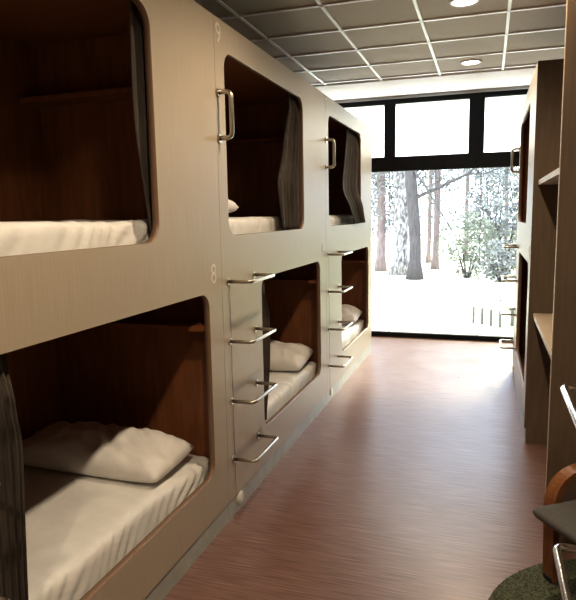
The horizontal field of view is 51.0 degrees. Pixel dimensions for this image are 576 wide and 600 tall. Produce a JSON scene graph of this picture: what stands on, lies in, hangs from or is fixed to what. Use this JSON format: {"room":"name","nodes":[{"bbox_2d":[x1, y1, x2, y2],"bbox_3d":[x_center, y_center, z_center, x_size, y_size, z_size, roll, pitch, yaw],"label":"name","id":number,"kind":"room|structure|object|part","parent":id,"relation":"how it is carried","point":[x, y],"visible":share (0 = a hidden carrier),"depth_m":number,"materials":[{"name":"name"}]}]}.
{"room":"dormitory","nodes":[
{"label":"dormitory","id":0,"kind":"room"},
{"bbox_2d":[163,336,575,599],"bbox_3d":[0.450,1.195,3.027,3.762,0.080,9.843,2,8,18],"label":"floor","id":1,"kind":"structure","parent":0,"point":[418,478],"depth_m":3.39,"materials":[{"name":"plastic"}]},
{"bbox_2d":[0,0,228,599],"bbox_3d":[-1.052,0.043,2.151,1.134,2.500,2.029,2,8,18],"label":"bunk bed","id":2,"kind":"object","parent":1,"relation":"on","point":[131,335],"visible":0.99,"depth_m":2.92,"materials":[{"name":"laminate"}]},
{"bbox_2d":[0,353,28,599],"bbox_3d":[-0.816,0.569,1.649,0.064,0.902,0.257,2,8,18],"label":"curtain","id":3,"kind":"object","parent":2,"relation":"hanging from","point":[13,549],"visible":0.99,"depth_m":1.70,"materials":[{"name":"fabric"}]},
{"bbox_3d":[-1.585,0.028,2.326,0.012,2.500,2.028,2,8,18],"label":"panel","id":4,"kind":"part","parent":2,"relation":"part of","materials":[{"name":"brown wood"}]},
{"bbox_3d":[-1.147,-1.174,2.005,0.958,0.044,1.991,2,8,18],"label":"panel","id":5,"kind":"part","parent":2,"relation":"part of","materials":[{"name":"brown wood"}]},
{"bbox_2d":[0,219,149,256],"bbox_3d":[-1.147,-0.143,2.156,0.910,0.270,1.970,2,8,18],"label":"mattress","id":6,"kind":"object","parent":2,"relation":"on","point":[33,236],"visible":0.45,"depth_m":2.01,"materials":[{"name":"white fabric"}]},
{"bbox_2d":[19,87,132,106],"bbox_3d":[-0.855,-0.988,2.914,0.958,0.022,0.150,2,8,18],"label":"shelf","id":7,"kind":"object","parent":2,"relation":"attached to","point":[118,96],"depth_m":2.96,"materials":[{"name":"brown wood"}]},
{"bbox_2d":[24,454,209,599],"bbox_3d":[-1.108,0.986,2.309,0.908,0.249,1.970,2,8,18],"label":"mattress","id":8,"kind":"object","parent":2,"relation":"on","point":[79,527],"visible":0.53,"depth_m":2.40,"materials":[{"name":"white fabric"}]},
{"bbox_2d":[22,420,193,482],"bbox_3d":[-0.898,0.698,2.905,0.800,0.174,0.408,1,8,15],"label":"pillow","id":9,"kind":"object","parent":8,"relation":"on","point":[92,448],"visible":0.95,"depth_m":2.77,"materials":[{"name":"fabric"}]},
{"bbox_3d":[-0.812,-0.098,3.120,0.958,2.500,0.018,2,8,18],"label":"panel","id":10,"kind":"part","parent":2,"relation":"part of","materials":[{"name":"brown wood"}]},
{"bbox_2d":[129,0,152,234],"bbox_3d":[-0.560,-0.726,2.385,0.031,0.961,0.188,2,8,18],"label":"curtain","id":11,"kind":"object","parent":2,"relation":"hanging from","point":[136,26],"visible":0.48,"depth_m":2.34,"materials":[{"name":"fabric"}]},
{"bbox_2d":[96,318,204,331],"bbox_3d":[-0.834,0.116,3.069,0.958,0.022,0.150,2,8,18],"label":"shelf","id":12,"kind":"object","parent":2,"relation":"attached to","point":[179,324],"depth_m":2.98,"materials":[{"name":"brown wood"}]},
{"bbox_2d":[213,15,326,519],"bbox_3d":[-0.420,-0.237,4.060,1.134,2.500,2.029,2,8,18],"label":"bunk bed","id":13,"kind":"object","parent":1,"relation":"on","point":[252,87],"visible":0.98,"depth_m":4.07,"materials":[{"name":"laminate"}]},
{"bbox_3d":[-0.295,-0.880,2.869,0.079,0.236,0.023,2,8,18],"label":"grab handle","id":14,"kind":"part","parent":13,"relation":"part of","materials":[{"name":"silver metal"}]},
{"bbox_2d":[226,137,283,145],"bbox_3d":[-0.223,-1.268,4.823,0.958,0.022,0.150,2,8,18],"label":"shelf","id":15,"kind":"object","parent":13,"relation":"attached to","point":[261,141],"depth_m":4.83,"materials":[{"name":"brown wood"}]},
{"bbox_3d":[-0.515,-1.454,3.913,0.958,0.044,1.991,2,8,18],"label":"panel","id":16,"kind":"part","parent":13,"relation":"part of","materials":[{"name":"brown wood"}]},
{"bbox_2d":[229,216,297,234],"bbox_3d":[-0.515,-0.423,4.065,0.910,0.269,1.970,2,8,18],"label":"mattress","id":17,"kind":"object","parent":13,"relation":"on","point":[255,224],"visible":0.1,"depth_m":3.63,"materials":[{"name":"white fabric"}]},
{"bbox_2d":[228,199,238,212],"bbox_3d":[-0.657,-0.547,3.333,0.676,0.175,0.399,2,9,21],"label":"pillow","id":18,"kind":"object","parent":17,"relation":"on","point":[232,206],"visible":0.04,"depth_m":3.33,"materials":[{"name":"fabric"}]},
{"bbox_2d":[262,281,269,419],"bbox_3d":[-0.156,0.277,3.639,0.063,0.901,0.161,2,8,18],"label":"curtain","id":19,"kind":"object","parent":13,"relation":"hanging from","point":[265,313],"visible":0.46,"depth_m":3.64,"materials":[{"name":"fabric"}]},
{"bbox_3d":[-0.180,-0.378,5.029,0.958,2.500,0.018,2,8,18],"label":"panel","id":20,"kind":"part","parent":13,"relation":"part of","materials":[{"name":"brown wood"}]},
{"bbox_2d":[277,93,300,228],"bbox_3d":[0.018,-0.965,4.036,0.080,0.970,0.542,1,8,11],"label":"curtain","id":21,"kind":"object","parent":13,"relation":"hanging from","point":[289,175],"visible":0.98,"depth_m":4.01,"materials":[{"name":"fabric"}]},
{"bbox_2d":[263,278,316,282],"bbox_3d":[-0.203,-0.165,4.978,0.958,0.022,0.150,2,8,18],"label":"shelf","id":22,"kind":"object","parent":13,"relation":"attached to","point":[271,280],"depth_m":4.86,"materials":[{"name":"brown wood"}]},
{"bbox_2d":[265,361,317,421],"bbox_3d":[-0.475,0.724,4.220,0.910,0.214,1.970,2,8,18],"label":"mattress","id":23,"kind":"object","parent":13,"relation":"on","point":[289,383],"visible":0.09,"depth_m":4.40,"materials":[{"name":"white fabric"}]},
{"bbox_2d":[270,340,313,370],"bbox_3d":[-0.214,0.424,4.850,0.772,0.188,0.435,1,8,16],"label":"pillow","id":24,"kind":"object","parent":23,"relation":"on","point":[283,356],"visible":0.42,"depth_m":4.65,"materials":[{"name":"fabric"}]},
{"bbox_2d":[324,94,371,402],"bbox_3d":[0.212,-0.518,5.969,1.134,2.500,2.029,2,8,18],"label":"bunk bed","id":25,"kind":"object","parent":1,"relation":"on","point":[348,246],"visible":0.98,"depth_m":6.13,"materials":[{"name":"brown wood"}]},
{"bbox_3d":[0.337,-1.160,4.777,0.079,0.236,0.023,2,8,18],"label":"grab handle","id":26,"kind":"part","parent":25,"relation":"part of","materials":[{"name":"silver metal"}]},
{"bbox_2d":[328,159,343,161],"bbox_3d":[0.409,-1.549,6.731,0.958,0.022,0.150,2,8,18],"label":"shelf","id":27,"kind":"object","parent":25,"relation":"attached to","point":[329,160],"depth_m":6.63,"materials":[{"name":"brown wood"}]},
{"bbox_3d":[0.117,-1.735,5.822,0.958,0.044,1.991,2,8,18],"label":"panel","id":28,"kind":"part","parent":25,"relation":"part of","materials":[{"name":"brown wood"}]},
{"bbox_2d":[329,214,355,225],"bbox_3d":[0.117,-0.704,5.973,0.910,0.270,1.970,2,8,18],"label":"mattress","id":29,"kind":"object","parent":25,"relation":"on","point":[343,219],"visible":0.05,"depth_m":5.77,"materials":[{"name":"white fabric"}]},
{"bbox_3d":[0.452,-0.658,6.938,0.958,2.500,0.018,2,8,18],"label":"panel","id":30,"kind":"part","parent":25,"relation":"part of","materials":[{"name":"brown wood"}]},
{"bbox_2d":[342,128,364,222],"bbox_3d":[0.618,-1.225,5.811,0.120,0.970,0.872,2,8,18],"label":"curtain","id":31,"kind":"object","parent":25,"relation":"hanging from","point":[351,158],"visible":0.92,"depth_m":5.80,"materials":[{"name":"fabric"}]},
{"bbox_2d":[342,319,364,349],"bbox_3d":[0.156,0.441,6.128,0.909,0.219,1.970,2,8,18],"label":"mattress","id":32,"kind":"object","parent":25,"relation":"on","point":[353,330],"visible":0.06,"depth_m":6.34,"materials":[{"name":"white fabric"}]},
{"bbox_2d":[342,304,361,323],"bbox_3d":[0.418,0.138,6.758,0.772,0.191,0.435,1,8,17],"label":"pillow","id":33,"kind":"object","parent":32,"relation":"on","point":[349,312],"visible":0.21,"depth_m":6.56,"materials":[{"name":"fabric"}]},
{"bbox_2d":[341,260,365,262],"bbox_3d":[0.429,-0.445,6.887,0.958,0.022,0.150,2,8,18],"label":"shelf","id":34,"kind":"object","parent":25,"relation":"attached to","point":[343,261],"depth_m":6.72,"materials":[{"name":"brown wood"}]},
{"bbox_2d":[499,59,563,444],"bbox_3d":[2.316,-0.389,4.778,1.134,2.500,2.036,2,8,18],"label":"bunk bed","id":35,"kind":"object","parent":1,"relation":"on","point":[541,112],"visible":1,"depth_m":4.01,"materials":[{"name":"brown wood"}]},
{"bbox_3d":[2.162,-1.330,5.750,0.079,0.236,0.023,2,8,18],"label":"grab handle","id":36,"kind":"part","parent":35,"relation":"part of","materials":[{"name":"silver metal"}]},
{"bbox_3d":[2.702,-0.525,5.702,0.958,2.500,0.018,2,8,18],"label":"panel","id":37,"kind":"part","parent":35,"relation":"part of","materials":[{"name":"brown wood"}]},
{"bbox_3d":[1.919,-0.450,4.904,0.030,2.400,2.028,2,8,18],"label":"panel","id":38,"kind":"part","parent":35,"relation":"part of","materials":[{"name":"laminate"}]},
{"bbox_2d":[488,558,575,599],"bbox_3d":[1.324,1.256,2.144,1.200,0.014,1.207,2,8,18],"label":"round rug","id":39,"kind":"object","parent":1,"relation":"on","point":[529,583],"visible":0.75,"depth_m":2.54,"materials":[{"name":"green carpet"}]},
{"bbox_2d":[533,463,575,582],"bbox_3d":[1.385,0.789,2.293,0.689,0.865,0.660,-4,8,-18],"label":"armchair","id":40,"kind":"object","parent":39,"relation":"on","point":[557,517],"visible":1,"depth_m":2.50,"materials":[{"name":"brown wood"}]},
{"bbox_3d":[1.325,0.886,2.287,0.560,0.077,0.530,-4,8,-18],"label":"seat","id":41,"kind":"part","parent":40,"relation":"part of","materials":[{"name":"fabric"}]},
{"bbox_2d":[553,384,575,599],"bbox_3d":[0.996,0.808,1.621,0.478,1.023,0.575,2,8,18],"label":"chair","id":42,"kind":"object","parent":39,"relation":"on","point":[566,389],"visible":1,"depth_m":1.79,"materials":[{"name":"white metal"}]},
{"bbox_3d":[0.981,0.840,1.630,0.445,0.025,0.575,2,8,18],"label":"rail","id":43,"kind":"part","parent":42,"relation":"part of","materials":[{"name":"silver metal"}]},
{"bbox_3d":[0.971,0.314,1.556,0.445,0.025,0.575,2,8,18],"label":"rail","id":44,"kind":"part","parent":42,"relation":"part of","materials":[{"name":"silver metal"}]},
{"bbox_2d":[533,0,575,544],"bbox_3d":[1.861,-0.279,3.160,0.972,2.750,1.318,2,8,18],"label":"shelf unit","id":45,"kind":"object","parent":1,"relation":"on","point":[557,329],"visible":0.81,"depth_m":2.71,"materials":[{"name":"laminate"}]},
{"bbox_3d":[1.871,0.202,3.240,0.948,0.030,1.296,2,8,18],"label":"shelf","id":46,"kind":"part","parent":45,"relation":"part of","materials":[{"name":"laminate"}]},
{"bbox_3d":[1.855,-0.652,3.119,0.948,0.030,1.296,2,8,18],"label":"shelf","id":47,"kind":"part","parent":45,"relation":"part of","materials":[{"name":"laminate"}]},
{"bbox_3d":[1.661,-0.189,2.550,0.970,2.750,0.022,2,8,18],"label":"panel","id":48,"kind":"part","parent":45,"relation":"part of","materials":[{"name":"laminate"}]},
{"bbox_2d":[194,0,566,85],"bbox_3d":[0.394,-1.866,2.596,3.762,0.116,9.843,2,8,18],"label":"ceiling","id":49,"kind":"structure","parent":0,"point":[374,12],"depth_m":4.82,"materials":[{"name":"tile"}]},
{"bbox_2d":[215,0,565,85],"bbox_3d":[0.255,-1.741,2.180,3.562,0.010,8.740,2,8,18],"label":"trim","id":50,"kind":"structure","parent":49,"relation":"attached to","point":[509,10],"depth_m":4.87,"materials":[{"name":"white metal"}]},
{"bbox_2d":[314,66,535,100],"bbox_3d":[1.754,-2.403,6.710,3.562,0.015,0.893,2,8,18],"label":"trim","id":51,"kind":"structure","parent":49,"relation":"attached to","point":[523,76],"depth_m":6.70,"materials":[{"name":"white paint"}]},
{"bbox_2d":[449,0,478,6],"bbox_3d":[1.198,-2.028,4.102,0.196,0.012,0.196,2,8,18],"label":"recessed light","id":52,"kind":"object","parent":49,"relation":"in","point":[456,3],"visible":1,"depth_m":4.12,"materials":[{"name":"white plastic"}]},
{"bbox_2d":[453,0,475,5],"bbox_3d":[1.198,-2.029,4.102,0.151,0.008,0.151,2,8,18],"label":"diffuser","id":53,"kind":"object","parent":52,"relation":"attached to","point":[455,2],"depth_m":4.12,"materials":[{"name":"beige plastic"}]},
{"bbox_2d":[460,59,481,64],"bbox_3d":[1.752,-2.273,5.776,0.196,0.012,0.196,2,8,18],"label":"recessed light","id":54,"kind":"object","parent":49,"relation":"in","point":[470,61],"visible":1,"depth_m":5.76,"materials":[{"name":"white plastic"}]},
{"bbox_2d":[463,61,478,64],"bbox_3d":[1.752,-2.275,5.776,0.151,0.008,0.151,2,8,18],"label":"diffuser","id":55,"kind":"object","parent":54,"relation":"attached to","point":[464,62],"depth_m":5.78,"materials":[{"name":"beige plastic"}]},
{"bbox_2d":[335,85,529,341],"bbox_3d":[1.930,-0.992,7.368,3.562,2.984,0.115,2,8,18],"label":"window","id":56,"kind":"structure","parent":0,"point":[478,128],"depth_m":7.27,"materials":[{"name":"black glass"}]},
{"bbox_3d":[0.711,-2.099,7.630,1.024,0.630,0.004,2,8,18],"label":"pane","id":57,"kind":"part","parent":56,"relation":"part of","materials":[{"name":"clear glass"}]},
{"bbox_3d":[1.736,-2.071,7.295,0.867,0.630,0.004,2,8,18],"label":"pane","id":58,"kind":"part","parent":56,"relation":"part of","materials":[{"name":"clear glass"}]},
{"bbox_3d":[1.910,-2.425,7.185,3.562,0.095,0.075,2,8,18],"label":"rail","id":59,"kind":"part","parent":56,"relation":"part of","materials":[{"name":"black metal"}]},
{"bbox_3d":[1.892,-2.440,7.127,3.562,0.032,0.038,2,8,18],"label":"blind rail","id":60,"kind":"part","parent":56,"relation":"part of","materials":[{"name":"black metal"}]},
{"bbox_3d":[1.963,0.454,7.591,3.562,0.057,0.075,2,8,18],"label":"rail","id":61,"kind":"part","parent":56,"relation":"part of","materials":[{"name":"black metal"}]},
{"bbox_3d":[2.789,-2.042,6.950,1.005,0.630,0.004,2,8,18],"label":"pane","id":62,"kind":"part","parent":56,"relation":"part of","materials":[{"name":"clear glass"}]},
{"label":"outside","id":63,"kind":"structure","parent":0,"visible":0},
{"bbox_2d":[371,229,516,335],"bbox_3d":[10.576,-2.923,32.099,80.000,0.200,52.247,2,8,18],"label":"terrain","id":64,"kind":"structure","parent":63,"point":[443,301],"depth_m":11.81,"materials":[{"name":"white snow"}]},
{"bbox_2d":[371,172,394,270],"bbox_3d":[2.521,-4.025,17.321,1.781,6.407,0.707,2,8,18],"label":"tree","id":65,"kind":"object","parent":64,"relation":"on","point":[380,263],"visible":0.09,"depth_m":17.45,"materials":[{"name":"red plant"}]},
{"bbox_2d":[371,174,395,260],"bbox_3d":[3.071,-4.436,19.450,2.712,6.606,0.686,2,8,18],"label":"tree","id":66,"kind":"object","parent":64,"relation":"on","point":[394,174],"visible":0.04,"depth_m":19.74,"materials":[{"name":"red plant"}]},
{"bbox_2d":[372,170,426,275],"bbox_3d":[2.775,-3.882,16.252,1.912,6.419,0.834,2,8,18],"label":"tree","id":67,"kind":"object","parent":64,"relation":"on","point":[399,265],"visible":0.26,"depth_m":16.28,"materials":[{"name":"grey plant"}]},
{"bbox_2d":[419,169,462,262],"bbox_3d":[4.811,-4.380,19.767,2.694,6.340,0.646,2,8,18],"label":"tree","id":68,"kind":"object","parent":64,"relation":"on","point":[429,232],"visible":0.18,"depth_m":19.97,"materials":[{"name":"red plant"}]},
{"bbox_2d":[418,169,468,269],"bbox_3d":[4.294,-4.182,17.468,2.220,6.608,0.650,2,8,18],"label":"tree","id":69,"kind":"object","parent":64,"relation":"on","point":[437,178],"visible":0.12,"depth_m":17.66,"materials":[{"name":"red plant"}]},
{"bbox_2d":[405,167,501,279],"bbox_3d":[3.567,-3.824,14.771,3.733,6.690,1.005,3,9,27],"label":"tree","id":70,"kind":"object","parent":64,"relation":"on","point":[414,271],"visible":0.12,"depth_m":15.03,"materials":[{"name":"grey plant"}]},
{"bbox_2d":[437,210,498,277],"bbox_3d":[4.568,-1.425,15.349,1.544,1.745,0.798,2,8,18],"label":"shrub","id":71,"kind":"object","parent":64,"relation":"on","point":[469,272],"visible":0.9,"depth_m":15.28,"materials":[{"name":"green plant"}]},
{"bbox_3d":[4.582,-0.949,15.414,0.554,0.776,0.242,2,8,18],"label":"stem","id":72,"kind":"part","parent":71,"relation":"part of","materials":[{"name":"green plant"}]},
{"bbox_2d":[434,169,502,260],"bbox_3d":[6.173,-4.748,20.171,2.653,6.902,0.643,2,8,18],"label":"tree","id":73,"kind":"object","parent":64,"relation":"on","point":[468,177],"visible":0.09,"depth_m":20.40,"materials":[{"name":"white plant"}]},
{"bbox_2d":[472,296,474,322],"bbox_3d":[2.811,0.141,9.141,0.040,0.416,0.040,2,8,18],"label":"post","id":74,"kind":"object","parent":64,"relation":"on","point":[473,307],"visible":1,"depth_m":9.13,"materials":[{"name":"stone"}]},
{"bbox_3d":[2.812,0.224,9.152,0.040,0.250,0.040,2,8,18],"label":"post","id":75,"kind":"part","parent":74,"relation":"part of","materials":[{"name":"stone"}]},
{"bbox_2d":[481,297,483,324],"bbox_3d":[2.899,0.158,9.008,0.040,0.416,0.040,2,8,18],"label":"post","id":76,"kind":"object","parent":64,"relation":"on","point":[482,308],"visible":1,"depth_m":9.00,"materials":[{"name":"stone"}]},
{"bbox_3d":[2.900,0.241,9.020,0.040,0.250,0.040,2,8,18],"label":"post","id":77,"kind":"part","parent":76,"relation":"part of","materials":[{"name":"stone"}]},
{"bbox_2d":[457,167,515,264],"bbox_3d":[6.034,-3.140,17.811,2.422,4.385,0.671,2,8,18],"label":"tree","id":78,"kind":"object","parent":64,"relation":"on","point":[474,171],"visible":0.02,"depth_m":17.79,"materials":[{"name":"grey plant"}]},
{"bbox_3d":[6.046,-2.485,17.894,0.863,3.065,0.194,2,8,18],"label":"stem","id":79,"kind":"part","parent":78,"relation":"part of","materials":[{"name":"green plant"}]},
{"bbox_2d":[489,298,492,325],"bbox_3d":[2.986,0.175,8.875,0.040,0.416,0.040,2,8,18],"label":"post","id":80,"kind":"object","parent":64,"relation":"on","point":[491,310],"visible":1,"depth_m":8.86,"materials":[{"name":"stone"}]},
{"bbox_3d":[2.988,0.258,8.887,0.040,0.250,0.040,2,8,18],"label":"post","id":81,"kind":"part","parent":80,"relation":"part of","materials":[{"name":"stone"}]},
{"bbox_2d":[464,167,518,272],"bbox_3d":[5.831,-2.251,16.148,2.269,3.136,1.517,2,8,18],"label":"shrub","id":82,"kind":"object","parent":64,"relation":"on","point":[510,185],"visible":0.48,"depth_m":15.99,"materials":[{"name":"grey plant"}]},
{"bbox_3d":[5.849,-1.386,16.259,0.792,1.360,0.461,2,8,18],"label":"stem","id":83,"kind":"part","parent":82,"relation":"part of","materials":[{"name":"green plant"}]},
{"bbox_2d":[469,239,516,281],"bbox_3d":[5.106,-0.935,14.342,1.529,1.042,0.703,2,8,18],"label":"shrub","id":84,"kind":"object","parent":64,"relation":"on","point":[506,272],"visible":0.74,"depth_m":14.34,"materials":[{"name":"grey plant"}]},
{"bbox_3d":[5.099,-0.661,14.381,0.546,0.485,0.218,2,8,18],"label":"stem","id":85,"kind":"part","parent":84,"relation":"part of","materials":[{"name":"green plant"}]},
{"bbox_2d":[476,168,517,249],"bbox_3d":[7.727,-4.683,20.593,2.603,6.604,0.657,2,8,18],"label":"tree","id":86,"kind":"object","parent":64,"relation":"on","point":[506,203],"visible":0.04,"depth_m":20.84,"materials":[{"name":"green plant"}]},
{"bbox_2d":[498,299,501,327],"bbox_3d":[3.074,0.193,8.742,0.040,0.416,0.040,2,8,18],"label":"post","id":87,"kind":"object","parent":64,"relation":"on","point":[500,315],"visible":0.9,"depth_m":8.73,"materials":[{"name":"stone"}]},
{"bbox_3d":[3.075,0.275,8.754,0.040,0.250,0.040,2,8,18],"label":"post","id":88,"kind":"part","parent":87,"relation":"part of","materials":[{"name":"stone"}]},
{"bbox_2d":[509,307,513,325],"bbox_3d":[3.448,0.248,8.893,0.360,0.250,0.280,2,8,18],"label":"stone planter","id":89,"kind":"object","parent":64,"relation":"on","point":[511,311],"visible":0.27,"depth_m":8.83,"materials":[{"name":"white stone"}]},
{"bbox_2d":[510,312,513,325],"bbox_3d":[3.448,0.263,8.895,0.320,0.220,0.240,2,8,18],"label":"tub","id":90,"kind":"object","parent":89,"relation":"in","point":[511,317],"depth_m":8.83,"materials":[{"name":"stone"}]}
]}

